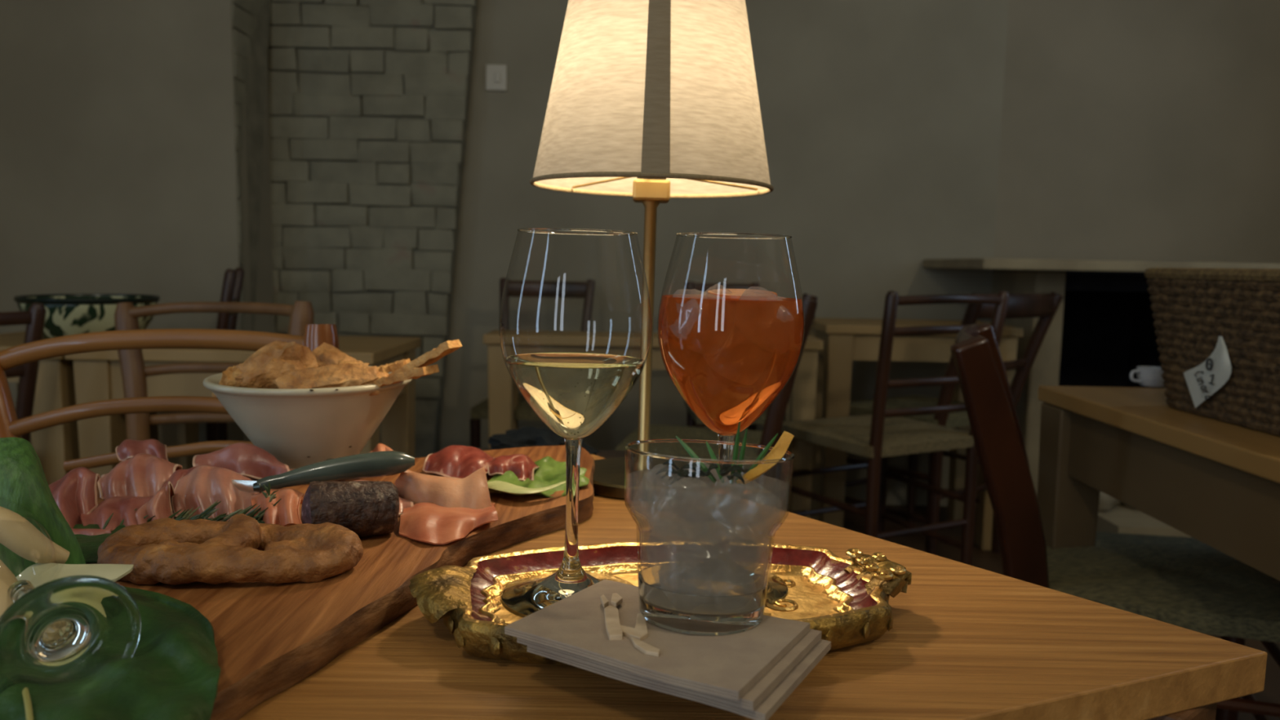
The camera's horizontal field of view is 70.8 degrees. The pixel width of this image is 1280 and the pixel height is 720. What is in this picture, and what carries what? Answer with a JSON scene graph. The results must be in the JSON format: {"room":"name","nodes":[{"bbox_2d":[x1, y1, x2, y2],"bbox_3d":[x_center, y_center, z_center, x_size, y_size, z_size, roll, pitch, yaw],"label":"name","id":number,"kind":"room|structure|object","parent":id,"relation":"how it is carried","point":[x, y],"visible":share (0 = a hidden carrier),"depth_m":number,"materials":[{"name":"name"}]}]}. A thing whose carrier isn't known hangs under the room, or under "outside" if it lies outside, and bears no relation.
{"room":"restaurant","nodes":[
{"label":"restaurant","id":0,"kind":"room"},
{"bbox_2d":[0,0,477,457],"bbox_3d":[-1.599,-0.924,3.333,1.970,3.000,0.420,1,6,0],"label":"wall","id":1,"kind":"structure","parent":0,"point":[118,168],"depth_m":3.23,"materials":[{"name":"paint"}]},
{"bbox_2d":[438,0,1279,506],"bbox_3d":[0.516,-0.918,3.622,4.200,3.000,0.200,1,6,0],"label":"wall","id":2,"kind":"structure","parent":0,"point":[882,119],"depth_m":3.54,"materials":[{"name":"paint"}]},
{"bbox_2d":[485,64,506,90],"bbox_3d":[-0.558,-1.097,3.494,0.082,0.098,0.019,1,6,0],"label":"light switch","id":3,"kind":"object","parent":2,"relation":"attached to","point":[495,74],"visible":1,"depth_m":3.49,"materials":[{"name":"beige plastic"}]},
{"bbox_2d":[922,257,1279,271],"bbox_3d":[1.862,-0.335,3.249,1.488,0.036,0.640,1,6,0],"label":"mantel shelf","id":4,"kind":"object","parent":2,"relation":"on","point":[975,263],"visible":0.95,"depth_m":2.93,"materials":[{"name":"wood"}]},
{"bbox_2d":[842,504,1279,719],"bbox_3d":[-0.017,0.945,0.705,5.400,0.100,7.000,1,6,0],"label":"floor","id":5,"kind":"structure","parent":0,"point":[988,560],"depth_m":3.10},
{"bbox_2d":[0,302,46,442],"bbox_3d":[-1.667,0.296,2.022,0.514,0.853,0.434,5,7,30],"label":"chair","id":6,"kind":"object","parent":5,"relation":"on","point":[34,318],"visible":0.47,"depth_m":2.04,"materials":[{"name":"brown wood"}]},
{"bbox_2d":[0,330,159,485],"bbox_3d":[-1.592,0.309,2.435,0.389,0.740,0.470,1,6,0],"label":"table","id":7,"kind":"object","parent":5,"relation":"on","point":[54,446],"visible":0.1,"depth_m":2.20,"materials":[{"name":"brown wood"}]},
{"bbox_2d":[13,293,159,339],"bbox_3d":[-1.444,-0.111,2.364,0.328,0.114,0.328,1,6,0],"label":"bowl","id":8,"kind":"object","parent":7,"relation":"on","point":[67,314],"visible":0.63,"depth_m":2.24,"materials":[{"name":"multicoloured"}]},
{"bbox_2d":[0,324,339,471],"bbox_3d":[-0.553,0.376,1.276,0.493,0.895,0.463,2,6,8],"label":"bentwood chair","id":9,"kind":"object","parent":5,"relation":"on","point":[314,335],"visible":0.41,"depth_m":1.05,"materials":[{"name":"brown wood"}]},
{"bbox_2d":[114,300,314,438],"bbox_3d":[-0.770,0.308,1.890,0.483,0.888,0.412,3,6,19],"label":"bentwood chair","id":10,"kind":"object","parent":5,"relation":"on","point":[134,372],"visible":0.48,"depth_m":1.73,"materials":[{"name":"brown wood"}]},
{"bbox_2d":[198,267,244,441],"bbox_3d":[-1.540,0.165,2.909,0.482,0.927,0.395,-1,7,-20],"label":"chair","id":11,"kind":"object","parent":5,"relation":"on","point":[233,282],"visible":0.13,"depth_m":2.80,"materials":[{"name":"brown wood"}]},
{"bbox_2d":[64,335,420,480],"bbox_3d":[-1.019,0.319,2.435,0.744,0.740,0.470,1,6,0],"label":"table","id":12,"kind":"object","parent":5,"relation":"on","point":[97,375],"visible":0.35,"depth_m":2.20,"materials":[{"name":"brown wood"}]},
{"bbox_2d":[470,277,595,448],"bbox_3d":[-0.362,0.176,3.108,0.352,0.904,0.498,1,6,4],"label":"chair","id":13,"kind":"object","parent":5,"relation":"on","point":[513,288],"visible":0.29,"depth_m":3.27,"materials":[{"name":"brown wood"}]},
{"bbox_2d":[468,447,635,457],"bbox_3d":[-0.164,0.488,1.511,0.300,0.632,0.280,1,6,0],"label":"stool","id":14,"kind":"object","parent":5,"relation":"on","point":[603,453],"visible":0.04,"depth_m":1.58,"materials":[{"name":"brown wood"}]},
{"bbox_2d":[488,426,599,454],"bbox_3d":[-0.156,0.144,1.473,0.184,0.071,0.162,1,6,0],"label":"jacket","id":15,"kind":"object","parent":14,"relation":"on","point":[523,437],"visible":0.37,"depth_m":1.43,"materials":[{"name":"fabric"}]},
{"bbox_2d":[483,329,823,518],"bbox_3d":[0.034,0.290,2.867,1.034,0.742,0.200,1,6,0],"label":"table","id":16,"kind":"object","parent":5,"relation":"on","point":[503,393],"visible":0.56,"depth_m":2.76,"materials":[{"name":"brown wood"}]},
{"bbox_2d":[614,293,817,507],"bbox_3d":[0.210,0.265,2.432,0.497,0.890,0.395,2,6,11],"label":"chair","id":17,"kind":"object","parent":5,"relation":"on","point":[764,486],"visible":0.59,"depth_m":2.26,"materials":[{"name":"brown wood"}]},
{"bbox_2d":[684,281,785,494],"bbox_3d":[0.306,0.189,3.099,0.299,0.903,0.479,1,6,-4],"label":"chair","id":18,"kind":"object","parent":5,"relation":"on","point":[691,288],"visible":0.18,"depth_m":3.26,"materials":[{"name":"brown wood"}]},
{"bbox_2d":[238,453,1267,719],"bbox_3d":[-0.386,0.523,0.590,1.342,0.750,0.636,-1,7,-22],"label":"dining table","id":19,"kind":"object","parent":5,"relation":"on","point":[964,642],"visible":0.39,"depth_m":0.49,"materials":[{"name":"brown wood"}]},
{"bbox_2d":[83,445,595,719],"bbox_3d":[-0.305,0.128,0.677,0.439,0.020,0.712,3,7,20],"label":"serving board","id":20,"kind":"object","parent":19,"relation":"on","point":[269,638],"visible":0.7,"depth_m":0.52,"materials":[{"name":"brown wood"}]},
{"bbox_2d":[0,437,84,576],"bbox_3d":[-0.353,0.088,0.507,0.077,0.087,0.032,1,6,0],"label":"husk leaf","id":21,"kind":"object","parent":20,"relation":"on","point":[23,481],"visible":0.66,"depth_m":0.50,"materials":[{"name":"green plant"}]},
{"bbox_2d":[0,504,141,693],"bbox_3d":[-0.323,0.111,0.457,0.203,0.067,0.060,7,8,42],"label":"glass","id":22,"kind":"object","parent":20,"relation":"on","point":[61,630],"visible":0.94,"depth_m":0.39,"materials":[{"name":"glass"}]},
{"bbox_2d":[0,506,70,564],"bbox_3d":[-0.326,0.092,0.470,0.046,0.038,0.019,-1,6,-14],"label":"stalk","id":23,"kind":"object","parent":22,"relation":"on","point":[20,535],"visible":1,"depth_m":0.47,"materials":[{"name":"beige plant"}]},
{"bbox_2d":[48,466,99,528],"bbox_3d":[-0.422,0.098,0.660,0.044,0.038,0.113,-3,7,-31],"label":"ham slice","id":24,"kind":"object","parent":20,"relation":"on","point":[76,491],"visible":0.73,"depth_m":0.65,"materials":[{"name":"pink food"}]},
{"bbox_2d":[71,524,113,534],"bbox_3d":[-0.385,0.118,0.625,0.049,0.007,0.029,1,6,0],"label":"ham slice","id":25,"kind":"object","parent":20,"relation":"on","point":[75,531],"visible":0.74,"depth_m":0.61,"materials":[{"name":"pink food"}]},
{"bbox_2d":[74,526,121,562],"bbox_3d":[-0.362,0.121,0.600,0.045,0.003,0.098,-2,7,-28],"label":"broad leaf","id":26,"kind":"object","parent":20,"relation":"on","point":[88,544],"visible":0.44,"depth_m":0.59,"materials":[{"name":"green plant"}]},
{"bbox_2d":[0,584,222,719],"bbox_3d":[-0.252,0.136,0.414,0.104,0.014,0.269,-3,8,-36],"label":"broad leaf","id":27,"kind":"object","parent":20,"relation":"on","point":[171,673],"visible":0.69,"depth_m":0.39,"materials":[{"name":"green plant"}]},
{"bbox_2d":[0,559,17,616],"bbox_3d":[-0.312,0.121,0.439,0.042,0.046,0.020,4,7,27],"label":"stalk","id":28,"kind":"object","parent":27,"relation":"on","point":[7,578],"visible":0.28,"depth_m":0.44,"materials":[{"name":"plant"}]},
{"bbox_2d":[15,563,133,587],"bbox_3d":[-0.296,0.121,0.464,0.060,0.025,0.027,1,6,0],"label":"pale petal","id":29,"kind":"object","parent":27,"relation":"on","point":[38,574],"visible":0.55,"depth_m":0.47,"materials":[{"name":"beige plant"}]},
{"bbox_2d":[82,496,151,528],"bbox_3d":[-0.379,0.109,0.661,0.052,0.018,0.091,-3,7,-30],"label":"ham slice","id":30,"kind":"object","parent":20,"relation":"on","point":[124,508],"visible":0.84,"depth_m":0.64,"materials":[{"name":"pink food"}]},
{"bbox_2d":[136,483,173,524],"bbox_3d":[-0.352,0.104,0.652,0.025,0.030,0.055,-1,7,-20],"label":"ham slice","id":31,"kind":"object","parent":30,"relation":"on","point":[160,505],"visible":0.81,"depth_m":0.64,"materials":[{"name":"pink food"}]},
{"bbox_2d":[99,453,180,499],"bbox_3d":[-0.409,0.092,0.737,0.060,0.034,0.096,-2,7,-24],"label":"ham slice","id":32,"kind":"object","parent":20,"relation":"on","point":[140,475],"visible":0.91,"depth_m":0.72,"materials":[{"name":"pink food"}]},
{"bbox_2d":[116,435,167,462],"bbox_3d":[-0.455,0.084,0.823,0.041,0.028,0.073,-3,7,-31],"label":"ham slice","id":33,"kind":"object","parent":20,"relation":"on","point":[131,445],"visible":0.77,"depth_m":0.81,"materials":[{"name":"pink food"}]},
{"bbox_2d":[102,506,200,528],"bbox_3d":[-0.345,0.113,0.638,0.062,0.014,0.032,0,6,-13],"label":"rosemary sprig","id":34,"kind":"object","parent":20,"relation":"on","point":[186,516],"visible":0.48,"depth_m":0.64,"materials":[{"name":"green plant"}]},
{"bbox_2d":[168,466,197,513],"bbox_3d":[-0.360,0.098,0.705,0.032,0.030,0.083,-2,7,-23],"label":"ham slice","id":35,"kind":"object","parent":20,"relation":"on","point":[180,475],"visible":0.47,"depth_m":0.69,"materials":[{"name":"pink food"}]},
{"bbox_2d":[173,464,258,521],"bbox_3d":[-0.320,0.098,0.688,0.064,0.036,0.100,-1,7,-21],"label":"ham slice","id":36,"kind":"object","parent":20,"relation":"on","point":[206,485],"visible":0.77,"depth_m":0.67,"materials":[{"name":"pink food"}]},
{"bbox_2d":[235,450,414,493],"bbox_3d":[-0.251,0.085,0.682,0.156,0.028,0.026,0,6,-11],"label":"table knife","id":37,"kind":"object","parent":36,"relation":"on","point":[388,463],"visible":0.97,"depth_m":0.68,"materials":[{"name":"grey"}]},
{"bbox_2d":[176,500,277,524],"bbox_3d":[-0.296,0.110,0.646,0.080,0.019,0.031,0,6,-8],"label":"rosemary sprig","id":38,"kind":"object","parent":20,"relation":"on","point":[211,509],"visible":0.34,"depth_m":0.64,"materials":[{"name":"green plant"}]},
{"bbox_2d":[97,513,363,585],"bbox_3d":[-0.256,0.118,0.564,0.163,0.031,0.086,1,6,3],"label":"bread","id":39,"kind":"object","parent":20,"relation":"on","point":[167,550],"visible":0.98,"depth_m":0.54,"materials":[{"name":"brown food"}]},
{"bbox_2d":[193,441,288,479],"bbox_3d":[-0.347,0.087,0.785,0.098,0.031,0.044,1,6,0],"label":"ham slice","id":40,"kind":"object","parent":20,"relation":"on","point":[247,459],"visible":0.8,"depth_m":0.77,"materials":[{"name":"pink food"}]},
{"bbox_2d":[259,481,277,521],"bbox_3d":[-0.271,0.104,0.657,0.014,0.030,0.022,-1,7,-22],"label":"rosemary sprig","id":41,"kind":"object","parent":20,"relation":"on","point":[267,489],"visible":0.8,"depth_m":0.66,"materials":[{"name":"green plant"}]},
{"bbox_2d":[248,488,304,526],"bbox_3d":[-0.270,0.106,0.672,0.039,0.024,0.075,-2,7,-23],"label":"ham slice","id":42,"kind":"object","parent":20,"relation":"on","point":[286,513],"visible":0.87,"depth_m":0.65,"materials":[{"name":"pink food"}]},
{"bbox_2d":[203,365,412,468],"bbox_3d":[-0.312,0.057,0.857,0.185,0.084,0.185,2,6,12],"label":"bread bowl","id":43,"kind":"object","parent":20,"relation":"on","point":[299,428],"visible":0.68,"depth_m":0.80,"materials":[{"name":"ceramic"}]},
{"bbox_2d":[212,363,242,398],"bbox_3d":[-0.368,0.023,0.823,0.036,0.041,0.038,1,6,0],"label":"bread piece","id":44,"kind":"object","parent":43,"relation":"in","point":[228,379],"visible":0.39,"depth_m":0.81,"materials":[{"name":"brown food"}]},
{"bbox_2d":[235,340,318,388],"bbox_3d":[-0.333,0.017,0.827,0.071,0.070,0.039,-2,7,-25],"label":"bread piece","id":45,"kind":"object","parent":43,"relation":"in","point":[272,361],"visible":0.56,"depth_m":0.81,"materials":[{"name":"brown food"}]},
{"bbox_2d":[270,362,388,395],"bbox_3d":[-0.280,0.022,0.809,0.105,0.038,0.036,0,6,-6],"label":"bread piece","id":46,"kind":"object","parent":43,"relation":"in","point":[344,375],"visible":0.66,"depth_m":0.80,"materials":[{"name":"brown food"}]},
{"bbox_2d":[311,342,363,366],"bbox_3d":[-0.292,0.007,0.866,0.063,0.046,0.038,3,6,18],"label":"bread piece","id":47,"kind":"object","parent":43,"relation":"in","point":[326,354],"visible":0.35,"depth_m":0.86,"materials":[{"name":"brown food"}]},
{"bbox_2d":[324,360,360,366],"bbox_3d":[-0.268,0.021,0.843,0.057,0.040,0.046,1,6,0],"label":"bread piece","id":48,"kind":"object","parent":43,"relation":"in","point":[340,362],"visible":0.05,"depth_m":0.84,"materials":[{"name":"brown food"}]},
{"bbox_2d":[377,358,410,373],"bbox_3d":[-0.248,0.009,0.866,0.049,0.021,0.036,1,6,0],"label":"stick","id":49,"kind":"object","parent":43,"relation":"in","point":[390,367],"visible":0.47,"depth_m":0.85,"materials":[{"name":"brown food"}]},
{"bbox_2d":[373,364,439,387],"bbox_3d":[-0.228,0.018,0.812,0.094,0.032,0.028,3,7,20],"label":"stick","id":50,"kind":"object","parent":43,"relation":"in","point":[414,373],"visible":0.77,"depth_m":0.80,"materials":[{"name":"brown food"}]},
{"bbox_2d":[388,339,462,376],"bbox_3d":[-0.208,0.007,0.822,0.093,0.055,0.025,3,7,20],"label":"bread piece","id":51,"kind":"object","parent":43,"relation":"in","point":[446,348],"visible":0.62,"depth_m":0.81,"materials":[{"name":"brown food"}]},
{"bbox_2d":[301,480,399,537],"bbox_3d":[-0.203,0.104,0.630,0.065,0.041,0.042,-1,7,-20],"label":"salami","id":52,"kind":"object","parent":20,"relation":"on","point":[368,508],"visible":0.86,"depth_m":0.62,"materials":[{"name":"brown food"}]},
{"bbox_2d":[370,443,392,452],"bbox_3d":[-0.241,0.089,0.854,0.040,0.020,0.025,1,6,0],"label":"ham slice","id":53,"kind":"object","parent":20,"relation":"on","point":[381,446],"visible":0.33,"depth_m":0.85,"materials":[{"name":"pink food"}]},
{"bbox_2d":[398,497,411,515],"bbox_3d":[-0.220,0.107,0.716,0.078,0.015,0.122,-1,6,-17],"label":"ham slice","id":54,"kind":"object","parent":20,"relation":"on","point":[404,504],"visible":0.15,"depth_m":0.69,"materials":[{"name":"pink food"}]},
{"bbox_2d":[398,502,497,545],"bbox_3d":[-0.142,0.115,0.670,0.070,0.012,0.111,0,6,-12],"label":"ham slice","id":55,"kind":"object","parent":20,"relation":"on","point":[426,522],"visible":0.91,"depth_m":0.65,"materials":[{"name":"pink food"}]},
{"bbox_2d":[393,467,491,508],"bbox_3d":[-0.157,0.100,0.718,0.088,0.030,0.079,1,6,0],"label":"slice","id":56,"kind":"object","parent":55,"relation":"on","point":[470,491],"visible":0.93,"depth_m":0.70,"materials":[{"name":"pink food"}]},
{"bbox_2d":[424,443,493,478],"bbox_3d":[-0.166,0.090,0.825,0.065,0.026,0.067,1,6,0],"label":"slice","id":57,"kind":"object","parent":20,"relation":"on","point":[452,460],"visible":0.91,"depth_m":0.81,"materials":[{"name":"food"}]},
{"bbox_2d":[485,456,592,502],"bbox_3d":[-0.086,0.105,0.788,0.091,0.015,0.120,7,8,43],"label":"lettuce leaf","id":58,"kind":"object","parent":20,"relation":"on","point":[550,474],"visible":0.79,"depth_m":0.78,"materials":[{"name":"green food"}]},
{"bbox_2d":[488,455,538,483],"bbox_3d":[-0.118,0.096,0.819,0.050,0.017,0.067,1,6,0],"label":"slice","id":59,"kind":"object","parent":58,"relation":"on","point":[522,468],"visible":0.98,"depth_m":0.80,"materials":[{"name":"red food"}]},
{"bbox_2d":[529,0,773,501],"bbox_3d":[0.005,0.035,0.903,0.229,0.771,0.287,2,6,0],"label":"table lamp","id":60,"kind":"object","parent":19,"relation":"on","point":[653,103],"visible":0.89,"depth_m":0.76,"materials":[{"name":"beige fabric"}]},
{"bbox_2d":[636,177,666,179],"bbox_3d":[0.012,-0.191,0.850,0.028,0.048,0.028,2,6,0],"label":"socket","id":61,"kind":"object","parent":60,"relation":"attached to","point":[637,178],"depth_m":0.84,"materials":[{"name":"gold metal"}]},
{"bbox_2d":[408,540,911,665],"bbox_3d":[0.017,0.142,0.549,0.309,0.031,0.162,0,6,-8],"label":"serving tray","id":62,"kind":"object","parent":19,"relation":"on","point":[846,600],"visible":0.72,"depth_m":0.56,"materials":[{"name":"gold metal"}]},
{"bbox_2d":[498,228,652,615],"bbox_3d":[-0.039,0.034,0.545,0.091,0.223,0.091,3,7,20],"label":"wine glass","id":63,"kind":"object","parent":62,"relation":"on","point":[574,394],"visible":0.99,"depth_m":0.53,"materials":[{"name":"clear glass"}]},
{"bbox_2d":[498,228,652,438],"bbox_3d":[-0.038,-0.014,0.540,0.091,0.126,0.091,1,6,0],"label":"bowl","id":64,"kind":"object","parent":63,"relation":"on","point":[574,394],"depth_m":0.52,"materials":[{"name":"clear glass"}]},
{"bbox_2d":[527,639,831,719],"bbox_3d":[0.020,0.142,0.447,0.150,0.019,0.098,6,8,37],"label":"paper napkin","id":65,"kind":"object","parent":62,"relation":"on","point":[775,698],"visible":0.27,"depth_m":0.40,"materials":[{"name":"white paper"}]},
{"bbox_2d":[504,579,809,700],"bbox_3d":[0.009,0.133,0.445,0.150,0.020,0.098,6,8,37],"label":"paper napkin","id":66,"kind":"object","parent":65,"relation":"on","point":[728,666],"visible":0.81,"depth_m":0.42,"materials":[{"name":"white paper"}]},
{"bbox_2d":[600,592,659,657],"bbox_3d":[-0.007,0.130,0.444,0.021,0.008,0.087,0,6,-8],"label":"cutout","id":67,"kind":"object","parent":66,"relation":"on","point":[615,631],"visible":1,"depth_m":0.43},
{"bbox_2d":[624,421,794,635],"bbox_3d":[0.034,0.082,0.464,0.086,0.104,0.087,7,8,42],"label":"tumbler","id":68,"kind":"object","parent":66,"relation":"on","point":[695,598],"visible":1,"depth_m":0.45,"materials":[{"name":"clear glass"}]},
{"bbox_2d":[516,628,821,710],"bbox_3d":[0.015,0.137,0.446,0.150,0.020,0.098,6,8,37],"label":"paper napkin","id":69,"kind":"object","parent":65,"relation":"on","point":[763,686],"visible":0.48,"depth_m":0.40,"materials":[{"name":"white paper"}]},
{"bbox_2d":[657,232,804,605],"bbox_3d":[0.055,0.034,0.567,0.091,0.224,0.091,0,6,-12],"label":"wine glass","id":70,"kind":"object","parent":62,"relation":"on","point":[729,353],"visible":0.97,"depth_m":0.53,"materials":[{"name":"glass"}]},
{"bbox_2d":[657,232,804,434],"bbox_3d":[0.056,-0.015,0.561,0.091,0.125,0.091,1,6,0],"label":"bowl","id":71,"kind":"object","parent":70,"relation":"on","point":[729,353],"depth_m":0.53,"materials":[{"name":"clear glass"}]},
{"bbox_2d":[774,290,1009,565],"bbox_3d":[0.719,0.245,2.626,0.444,0.907,0.491,-2,7,-28],"label":"chair","id":72,"kind":"object","parent":5,"relation":"on","point":[883,433],"visible":0.78,"depth_m":2.50,"materials":[{"name":"brown wood"}]},
{"bbox_2d":[808,317,1023,550],"bbox_3d":[0.946,0.251,3.244,0.660,0.772,0.400,1,6,0],"label":"table","id":73,"kind":"object","parent":5,"relation":"on","point":[846,340],"visible":0.34,"depth_m":3.06,"materials":[{"name":"brown wood"}]},
{"bbox_2d":[844,291,1062,555],"bbox_3d":[1.020,0.211,3.036,0.446,0.897,0.565,-3,7,-35],"label":"chair","id":74,"kind":"object","parent":5,"relation":"on","point":[1044,306],"visible":0.58,"depth_m":2.90,"materials":[{"name":"brown wood"}]},
{"bbox_2d":[950,323,1279,719],"bbox_3d":[0.817,0.382,1.552,0.669,0.868,0.494,2,6,8],"label":"chair","id":75,"kind":"object","parent":5,"relation":"on","point":[1188,583],"visible":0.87,"depth_m":1.41,"materials":[{"name":"brown wood"}]},
{"bbox_2d":[1037,385,1279,581],"bbox_3d":[1.114,0.478,1.258,0.753,0.750,0.952,1,6,0],"label":"side table","id":76,"kind":"object","parent":5,"relation":"on","point":[1215,482],"visible":0.84,"depth_m":1.34,"materials":[{"name":"brown wood"}]},
{"bbox_2d":[1129,365,1164,387],"bbox_3d":[0.963,0.032,1.702,0.067,0.035,0.056,4,7,26],"label":"cup","id":77,"kind":"object","parent":76,"relation":"on","point":[1147,376],"visible":0.84,"depth_m":1.68,"materials":[{"name":"grey ceramic"}]},
{"bbox_2d":[1143,267,1279,435],"bbox_3d":[1.006,-0.008,1.208,0.380,0.222,0.623,1,6,0],"label":"wicker basket","id":78,"kind":"object","parent":76,"relation":"on","point":[1192,307],"visible":0.92,"depth_m":1.28,"materials":[{"name":"brown wicker"}]},
{"bbox_2d":[1183,336,1231,408],"bbox_3d":[0.833,0.009,1.317,0.022,0.130,0.105,1,6,0],"label":"paper tag","id":79,"kind":"object","parent":78,"relation":"hanging from","point":[1203,380],"visible":1,"depth_m":1.30,"materials":[{"name":"white paper"}]},
{"bbox_2d":[990,269,1192,537],"bbox_3d":[1.998,0.035,3.420,1.203,1.400,1.500,1,6,0],"label":"fireplace","id":80,"kind":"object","parent":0,"point":[1102,328],"depth_m":3.86,"materials":[{"name":"stone"}]},
{"bbox_2d":[1097,491,1119,511],"bbox_3d":[1.466,0.432,2.920,0.210,0.143,0.148,1,6,0],"label":"hearth stone","id":81,"kind":"object","parent":80,"relation":"on","point":[1106,502],"visible":0.16,"depth_m":2.86,"materials":[{"name":"grey stone"}]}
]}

